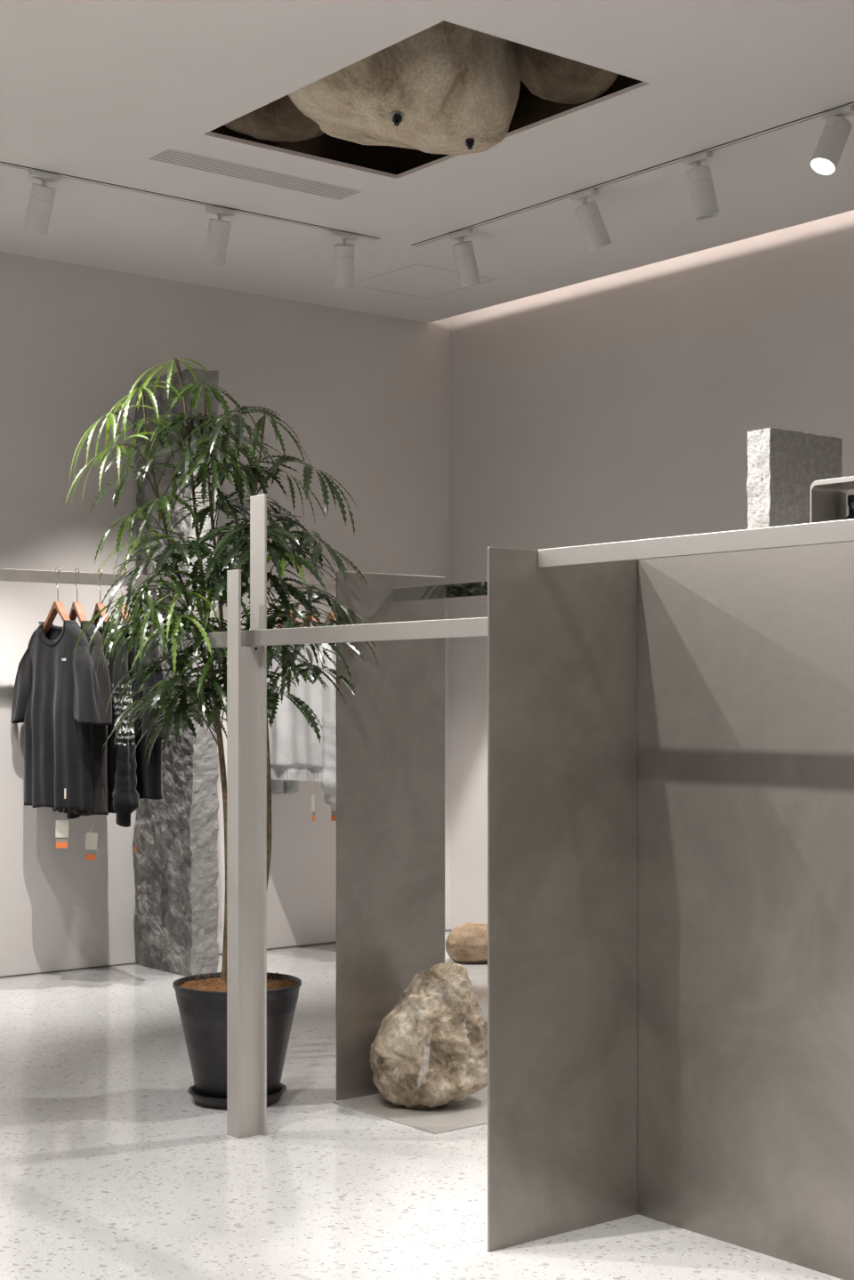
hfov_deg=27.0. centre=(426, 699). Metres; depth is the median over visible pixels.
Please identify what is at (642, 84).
trim
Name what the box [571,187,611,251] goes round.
spotlight
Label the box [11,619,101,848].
t-shirt
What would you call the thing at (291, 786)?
sweatshirt
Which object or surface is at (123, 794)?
sweatshirt
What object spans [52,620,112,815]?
t-shirt
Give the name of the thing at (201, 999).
plant pot
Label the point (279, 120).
boulder
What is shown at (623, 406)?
wall
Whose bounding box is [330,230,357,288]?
spotlight
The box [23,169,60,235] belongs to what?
spotlight
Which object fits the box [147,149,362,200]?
ceiling vent
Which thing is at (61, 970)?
baseboard
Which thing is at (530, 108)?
ceiling recess
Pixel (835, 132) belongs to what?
spotlight
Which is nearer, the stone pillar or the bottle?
the bottle
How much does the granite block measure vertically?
0.267 m
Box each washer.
[389,110,405,126]
[462,135,476,149]
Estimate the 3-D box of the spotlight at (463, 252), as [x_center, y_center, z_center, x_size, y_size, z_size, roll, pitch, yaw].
[0.159,-1.736,7.031,0.136,0.213,0.117,0,0,-38]
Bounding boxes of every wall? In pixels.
[0,251,449,976]
[449,209,853,930]
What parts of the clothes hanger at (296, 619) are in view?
arm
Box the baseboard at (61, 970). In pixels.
[0,929,449,978]
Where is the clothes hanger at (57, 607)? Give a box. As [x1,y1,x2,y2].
[42,566,70,635]
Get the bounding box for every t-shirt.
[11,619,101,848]
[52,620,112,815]
[118,621,168,852]
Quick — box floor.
[0,931,844,1279]
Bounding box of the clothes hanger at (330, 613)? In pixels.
[323,580,336,625]
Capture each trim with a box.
[203,19,651,178]
[355,264,494,297]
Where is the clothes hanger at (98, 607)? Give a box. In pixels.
[92,569,110,627]
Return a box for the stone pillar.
[133,368,219,976]
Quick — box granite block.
[746,427,842,529]
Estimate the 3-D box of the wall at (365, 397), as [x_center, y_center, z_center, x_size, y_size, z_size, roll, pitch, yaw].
[-3.048,-0.550,6.386,8.380,3.400,0.120,0,0,-38]
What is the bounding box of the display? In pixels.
[208,493,853,1279]
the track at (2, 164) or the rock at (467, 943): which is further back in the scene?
the rock at (467, 943)
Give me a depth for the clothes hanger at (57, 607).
7.15 m
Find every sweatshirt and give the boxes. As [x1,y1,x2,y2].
[66,620,139,860]
[266,627,336,821]
[271,644,336,821]
[283,780,299,794]
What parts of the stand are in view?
panel, floor plate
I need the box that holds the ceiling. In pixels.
[0,0,853,322]
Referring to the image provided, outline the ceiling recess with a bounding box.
[210,74,643,174]
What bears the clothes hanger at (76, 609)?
hanging from the rail
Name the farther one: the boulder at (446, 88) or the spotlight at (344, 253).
the spotlight at (344, 253)
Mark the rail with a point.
(5, 574)
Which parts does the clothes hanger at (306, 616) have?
arm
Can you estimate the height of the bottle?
0.109 m
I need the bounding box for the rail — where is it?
[0,568,336,595]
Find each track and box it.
[0,161,380,241]
[410,101,853,247]
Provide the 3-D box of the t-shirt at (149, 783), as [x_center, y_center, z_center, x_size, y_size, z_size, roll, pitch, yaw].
[-1.218,0.152,7.291,0.133,0.933,0.699,0,0,-34]
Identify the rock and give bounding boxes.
[369,961,487,1109]
[445,922,487,963]
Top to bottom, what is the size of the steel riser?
0.132 m
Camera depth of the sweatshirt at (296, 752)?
7.70 m
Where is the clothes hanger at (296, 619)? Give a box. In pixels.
[275,580,299,628]
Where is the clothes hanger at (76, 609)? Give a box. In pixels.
[68,567,95,646]
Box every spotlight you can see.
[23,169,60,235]
[202,205,234,266]
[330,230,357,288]
[450,228,480,287]
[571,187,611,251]
[683,151,719,220]
[809,104,853,175]
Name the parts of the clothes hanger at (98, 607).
arm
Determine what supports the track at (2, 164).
attached to the ceiling
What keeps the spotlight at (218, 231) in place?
hanging from the track at (2, 164)
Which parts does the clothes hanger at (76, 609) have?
arm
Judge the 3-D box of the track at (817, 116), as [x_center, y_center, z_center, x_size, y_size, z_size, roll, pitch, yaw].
[1.569,-1.844,5.209,0.037,0.004,5.208,0,0,-38]
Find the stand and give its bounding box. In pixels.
[332,571,487,1134]
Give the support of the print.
attached to the sweatshirt at (123, 794)
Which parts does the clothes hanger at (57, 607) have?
arm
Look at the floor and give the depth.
4.30 m
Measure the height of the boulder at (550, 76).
0.424 m
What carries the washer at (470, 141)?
in the boulder at (446, 88)
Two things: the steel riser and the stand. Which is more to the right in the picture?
the steel riser
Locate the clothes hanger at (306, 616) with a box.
[302,579,318,627]
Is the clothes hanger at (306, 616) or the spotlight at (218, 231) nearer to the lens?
the spotlight at (218, 231)
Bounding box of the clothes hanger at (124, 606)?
[119,570,130,632]
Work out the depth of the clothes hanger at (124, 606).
7.30 m
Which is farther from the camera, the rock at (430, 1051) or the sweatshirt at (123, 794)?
the sweatshirt at (123, 794)
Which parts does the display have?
post, hanging rail, panel, panel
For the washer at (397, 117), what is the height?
0.071 m
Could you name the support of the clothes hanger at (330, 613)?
hanging from the rail
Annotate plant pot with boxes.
[172,970,301,1109]
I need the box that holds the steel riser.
[810,475,853,523]
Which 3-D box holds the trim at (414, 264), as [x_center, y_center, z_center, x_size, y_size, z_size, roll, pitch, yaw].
[-0.022,-1.846,7.867,0.441,0.002,0.481,0,0,-38]
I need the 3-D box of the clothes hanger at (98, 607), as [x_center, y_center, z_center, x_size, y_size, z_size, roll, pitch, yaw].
[-1.335,-0.361,7.269,0.032,0.342,0.400,0,0,-33]
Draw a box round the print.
[112,683,134,745]
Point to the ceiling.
(94, 90)
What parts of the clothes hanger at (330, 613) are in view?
arm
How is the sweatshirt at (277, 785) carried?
hanging from the clothes hanger at (306, 616)
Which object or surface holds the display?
on the floor
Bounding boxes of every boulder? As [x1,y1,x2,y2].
[223,95,323,142]
[287,20,520,154]
[515,42,619,104]
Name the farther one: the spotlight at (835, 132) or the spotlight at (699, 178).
the spotlight at (699, 178)
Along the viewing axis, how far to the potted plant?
5.01 m
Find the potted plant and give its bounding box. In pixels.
[65,358,379,980]
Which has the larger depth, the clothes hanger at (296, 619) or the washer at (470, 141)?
the clothes hanger at (296, 619)
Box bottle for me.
[845,494,853,519]
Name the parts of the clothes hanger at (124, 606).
arm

